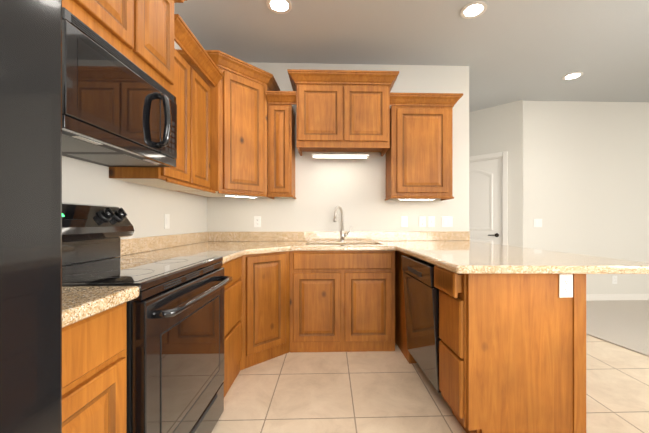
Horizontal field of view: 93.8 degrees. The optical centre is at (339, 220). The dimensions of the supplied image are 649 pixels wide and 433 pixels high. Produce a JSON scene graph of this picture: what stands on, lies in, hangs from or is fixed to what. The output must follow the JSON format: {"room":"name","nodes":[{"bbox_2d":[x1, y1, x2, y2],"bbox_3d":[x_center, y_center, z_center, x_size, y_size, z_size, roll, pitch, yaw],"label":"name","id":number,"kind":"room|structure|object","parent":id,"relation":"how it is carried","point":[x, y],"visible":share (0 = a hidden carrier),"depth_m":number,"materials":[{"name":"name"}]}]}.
{"room":"kitchen","nodes":[
{"label":"kitchen","id":0,"kind":"room"},
{"bbox_2d":[62,41,206,266],"bbox_3d":[-1.347,-0.276,-0.160,0.120,2.810,6.960,0,0,-2],"label":"wall","id":1,"kind":"structure","parent":0,"point":[146,208],"depth_m":2.04,"materials":[{"name":"white paint"}]},
{"bbox_2d":[62,0,186,93],"bbox_3d":[-1.090,-1.058,1.400,0.489,0.660,0.906,0,0,-2],"label":"upper cabinet","id":2,"kind":"object","parent":1,"relation":"attached to","point":[139,34],"visible":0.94,"depth_m":1.44,"materials":[{"name":"brown wood"}]},
{"bbox_2d":[62,7,176,166],"bbox_3d":[-1.100,-0.518,1.399,0.467,0.414,0.754,0,0,-2],"label":"over-the-range microwave","id":3,"kind":"object","parent":2,"relation":"attached to","point":[119,109],"visible":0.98,"depth_m":1.27,"materials":[{"name":"black"}]},
{"bbox_2d":[109,14,222,192],"bbox_3d":[-1.159,-0.724,2.157,0.401,0.988,0.754,0,0,-2],"label":"upper cabinet","id":4,"kind":"object","parent":1,"relation":"attached to","point":[190,171],"visible":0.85,"depth_m":2.10,"materials":[{"name":"brown wood"}]},
{"bbox_2d":[164,214,169,228],"bbox_3d":[-1.365,0.004,2.405,0.008,0.116,0.072,0,0,-2],"label":"electrical outlet plate","id":5,"kind":"object","parent":1,"relation":"attached to","point":[166,216],"depth_m":2.39,"materials":[{"name":"white plastic"}]},
{"bbox_2d":[207,62,468,231],"bbox_3d":[-0.054,-0.275,3.304,2.926,2.810,0.120,0,0,-2],"label":"wall","id":6,"kind":"structure","parent":0,"point":[354,189],"depth_m":3.25,"materials":[{"name":"white paint"}]},
{"bbox_2d":[176,49,279,198],"bbox_3d":[-0.997,-0.809,2.839,0.768,1.158,0.745,0,0,-2],"label":"upper cabinet","id":7,"kind":"object","parent":6,"relation":"attached to","point":[238,132],"visible":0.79,"depth_m":2.66,"materials":[{"name":"brown wood"}]},
{"bbox_2d":[222,194,258,197],"bbox_3d":[-0.910,-0.234,2.823,0.070,0.024,0.340,0,0,42],"label":"under-cabinet light","id":8,"kind":"object","parent":7,"relation":"attached to","point":[233,195],"visible":0.79,"depth_m":2.78,"materials":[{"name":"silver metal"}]},
{"bbox_2d":[254,216,260,226],"bbox_3d":[-0.866,0.010,3.213,0.072,0.116,0.008,0,0,-2],"label":"electrical outlet plate","id":9,"kind":"object","parent":6,"relation":"attached to","point":[257,219],"depth_m":3.21,"materials":[{"name":"white plastic"}]},
{"bbox_2d":[266,91,295,198],"bbox_3d":[-0.551,-0.724,3.035,0.277,0.988,0.382,0,0,-2],"label":"upper cabinet","id":10,"kind":"object","parent":6,"relation":"attached to","point":[281,148],"visible":0.98,"depth_m":2.90,"materials":[{"name":"brown wood"}]},
{"bbox_2d":[287,69,398,155],"bbox_3d":[0.034,-1.040,3.018,1.033,0.695,0.452,0,0,-2],"label":"upper cabinet","id":11,"kind":"object","parent":6,"relation":"attached to","point":[342,110],"visible":0.98,"depth_m":2.85,"materials":[{"name":"brown wood"}]},
{"bbox_2d":[311,154,368,157],"bbox_3d":[0.009,-0.651,3.050,0.571,0.024,0.090,0,0,-2],"label":"under-cabinet light","id":12,"kind":"object","parent":11,"relation":"attached to","point":[340,155],"visible":1,"depth_m":3.01,"materials":[{"name":"white plastic"}]},
{"bbox_2d":[401,216,407,226],"bbox_3d":[0.700,0.010,3.263,0.072,0.116,0.008,0,0,-2],"label":"electrical outlet plate","id":13,"kind":"object","parent":6,"relation":"attached to","point":[404,219],"depth_m":3.26,"materials":[{"name":"white plastic"}]},
{"bbox_2d":[419,216,425,226],"bbox_3d":[0.896,0.010,3.269,0.072,0.116,0.008,0,0,-2],"label":"electrical outlet plate","id":14,"kind":"object","parent":6,"relation":"attached to","point":[422,219],"depth_m":3.27,"materials":[{"name":"white plastic"}]},
{"bbox_2d":[385,92,462,200],"bbox_3d":[0.829,-0.718,3.079,0.705,1.000,0.382,0,0,-2],"label":"upper cabinet","id":15,"kind":"object","parent":6,"relation":"attached to","point":[419,158],"visible":0.96,"depth_m":2.94,"materials":[{"name":"brown wood"}]},
{"bbox_2d":[397,198,435,199],"bbox_3d":[0.770,-0.222,3.025,0.375,0.024,0.070,0,0,-2],"label":"under-cabinet light","id":16,"kind":"object","parent":15,"relation":"attached to","point":[413,199],"visible":0.54,"depth_m":3.00,"materials":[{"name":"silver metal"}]},
{"bbox_2d":[428,216,434,226],"bbox_3d":[0.996,0.010,3.270,0.072,0.116,0.013,0,0,-2],"label":"electrical outlet plate","id":17,"kind":"object","parent":6,"relation":"attached to","point":[431,219],"depth_m":3.27,"materials":[{"name":"white plastic"}]},
{"bbox_2d":[442,216,452,226],"bbox_3d":[1.168,0.010,3.278,0.118,0.116,0.008,0,0,-2],"label":"electrical outlet plate","id":18,"kind":"object","parent":6,"relation":"attached to","point":[447,221],"depth_m":3.28,"materials":[{"name":"white plastic"}]},
{"bbox_2d":[174,0,648,111],"bbox_3d":[1.283,-1.730,1.446,11.500,0.100,10.000,0,0,-2],"label":"ceiling","id":19,"kind":"structure","parent":0,"point":[507,51],"depth_m":2.81,"materials":[{"name":"grey paint"}]},
{"bbox_2d":[266,0,291,13],"bbox_3d":[-0.465,-1.677,2.355,0.196,0.006,0.196,0,0,-2],"label":"recessed light","id":20,"kind":"object","parent":19,"relation":"in","point":[280,6],"visible":1,"depth_m":2.37,"materials":[{"name":"white"}]},
{"bbox_2d":[460,1,486,18],"bbox_3d":[1.070,-1.677,2.416,0.196,0.006,0.196,0,0,-2],"label":"recessed light","id":21,"kind":"object","parent":19,"relation":"in","point":[475,9],"visible":1,"depth_m":2.40,"materials":[{"name":"white"}]},
{"bbox_2d":[562,72,583,79],"bbox_3d":[2.704,-1.676,3.512,0.196,0.006,0.196,0,0,-2],"label":"recessed light","id":22,"kind":"object","parent":19,"relation":"in","point":[573,75],"visible":1,"depth_m":3.51,"materials":[{"name":"white"}]},
{"bbox_2d":[212,335,648,432],"bbox_3d":[1.283,1.170,1.445,11.500,0.080,10.000,0,0,-2],"label":"floor","id":23,"kind":"structure","parent":0,"point":[395,391],"depth_m":1.95,"materials":[{"name":"tile"}]},
{"bbox_2d":[0,0,61,432],"bbox_3d":[-0.850,0.253,0.072,0.828,1.752,0.971,0,0,-2],"label":"fridge","id":24,"kind":"object","parent":23,"relation":"on","point":[30,216],"visible":1,"depth_m":0.51,"materials":[{"name":"black metal"}]},
{"bbox_2d":[62,302,126,432],"bbox_3d":[-0.996,0.693,0.781,0.638,0.873,0.429,0,0,-2],"label":"base cabinet","id":25,"kind":"object","parent":23,"relation":"on","point":[94,373],"visible":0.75,"depth_m":0.85,"materials":[{"name":"brown wood"}]},
{"bbox_2d":[62,250,149,327],"bbox_3d":[-0.984,0.183,0.782,0.663,0.142,0.430,0,0,-2],"label":"countertop","id":26,"kind":"structure","parent":25,"relation":"on","point":[79,303],"depth_m":0.87,"materials":[{"name":"stone"}]},
{"bbox_2d":[62,203,231,432],"bbox_3d":[-0.958,0.522,1.391,0.751,1.216,0.780,0,0,-2],"label":"range","id":27,"kind":"object","parent":23,"relation":"on","point":[175,346],"visible":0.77,"depth_m":1.31,"materials":[{"name":"black metal"}]},
{"bbox_2d":[222,257,241,396],"bbox_3d":[-1.036,0.693,2.028,0.638,0.873,0.483,0,0,-2],"label":"drawers","id":28,"kind":"object","parent":23,"relation":"on","point":[232,321],"visible":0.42,"depth_m":2.06,"materials":[{"name":"brown wood"}]},
{"bbox_2d":[240,251,289,369],"bbox_3d":[-0.904,0.694,2.745,0.946,0.873,0.937,0,0,-2],"label":"base cabinet","id":29,"kind":"object","parent":23,"relation":"on","point":[265,317],"visible":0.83,"depth_m":2.42,"materials":[{"name":"brown wood"}]},
{"bbox_2d":[120,234,245,262],"bbox_3d":[-1.028,0.184,2.150,0.663,0.142,0.732,0,0,-2],"label":"countertop","id":30,"kind":"structure","parent":29,"relation":"on","point":[228,246],"depth_m":2.28,"materials":[{"name":"stone"}]},
{"bbox_2d":[185,206,507,254],"bbox_3d":[0.091,0.152,2.764,2.938,0.607,0.963,0,0,-2],"label":"countertop","id":31,"kind":"structure","parent":29,"relation":"on","point":[256,242],"depth_m":3.16,"materials":[{"name":"stone"}]},
{"bbox_2d":[334,206,351,241],"bbox_3d":[0.041,0.031,3.090,0.198,0.366,0.198,0,0,-2],"label":"faucet","id":32,"kind":"object","parent":31,"relation":"on","point":[342,234],"depth_m":3.14,"materials":[{"name":"silver metal"}]},
{"bbox_2d":[290,251,394,352],"bbox_3d":[0.021,0.694,2.919,0.909,0.873,0.648,0,0,-2],"label":"base cabinet","id":33,"kind":"object","parent":23,"relation":"on","point":[342,301],"visible":0.94,"depth_m":2.60,"materials":[{"name":"brown wood"}]},
{"bbox_2d":[395,251,416,363],"bbox_3d":[0.833,0.694,2.828,0.656,0.872,0.837,0,0,-2],"label":"base cabinet","id":34,"kind":"object","parent":23,"relation":"on","point":[400,318],"depth_m":2.65,"materials":[{"name":"brown wood"}]},
{"bbox_2d":[401,255,440,392],"bbox_3d":[0.839,0.695,2.112,0.683,0.869,0.636,0,0,-2],"label":"dishwasher","id":35,"kind":"object","parent":23,"relation":"on","point":[421,294],"visible":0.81,"depth_m":1.98,"materials":[{"name":"black"}]},
{"bbox_2d":[434,265,585,432],"bbox_3d":[0.897,0.693,1.655,0.684,0.872,0.329,0,0,-2],"label":"base cabinet","id":36,"kind":"object","parent":23,"relation":"on","point":[512,353],"depth_m":1.51,"materials":[{"name":"brown wood"}]},
{"bbox_2d":[402,246,648,273],"bbox_3d":[1.038,0.235,2.002,1.093,0.040,1.162,0,0,-2],"label":"countertop","id":37,"kind":"structure","parent":36,"relation":"on","point":[458,252],"depth_m":1.60,"materials":[{"name":"stone"}]},
{"bbox_2d":[559,274,572,297],"bbox_3d":[1.136,0.326,1.519,0.072,0.116,0.009,0,0,-5],"label":"electrical outlet plate","id":38,"kind":"object","parent":36,"relation":"attached to","point":[565,285],"depth_m":1.52,"materials":[{"name":"white plastic"}]},
{"bbox_2d":[586,300,648,356],"bbox_3d":[4.686,1.123,0.428,4.763,0.012,7.750,0,0,-2],"label":"floor carpet","id":39,"kind":"object","parent":23,"relation":"on","point":[623,324],"depth_m":3.34,"materials":[{"name":"beige carpet"}]},
{"bbox_2d":[469,100,523,246],"bbox_3d":[1.723,-0.274,5.045,2.350,2.810,0.132,0,0,43],"label":"wall","id":40,"kind":"structure","parent":0,"point":[497,129],"depth_m":4.32,"materials":[{"name":"white paint"}]},
{"bbox_2d":[469,158,501,244],"bbox_3d":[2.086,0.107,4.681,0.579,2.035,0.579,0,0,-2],"label":"hall door","id":41,"kind":"structure","parent":40,"relation":"in","point":[485,201],"depth_m":4.55,"materials":[{"name":"white wood"}]},
{"bbox_2d":[469,151,507,244],"bbox_3d":[2.095,0.069,4.691,0.949,2.123,0.138,0,0,43],"label":"door frame","id":42,"kind":"structure","parent":40,"relation":"attached to","point":[498,155],"depth_m":4.34,"materials":[{"name":"white wood"}]},
{"bbox_2d":[524,101,648,300],"bbox_3d":[4.723,-0.274,4.361,4.438,2.810,0.132,0,0,-2],"label":"wall","id":43,"kind":"structure","parent":0,"point":[586,177],"depth_m":4.27,"materials":[{"name":"white paint"}]},
{"bbox_2d":[534,219,541,226],"bbox_3d":[2.780,0.031,4.240,0.118,0.116,0.008,0,0,-2],"label":"electrical outlet plate","id":44,"kind":"object","parent":43,"relation":"attached to","point":[537,222],"depth_m":4.24,"materials":[{"name":"white plastic"}]},
{"bbox_2d":[612,276,616,283],"bbox_3d":[3.884,0.831,4.275,0.072,0.116,0.008,0,0,-2],"label":"electrical outlet plate","id":45,"kind":"object","parent":43,"relation":"attached to","point":[614,278],"depth_m":4.27,"materials":[{"name":"white plastic"}]}
]}

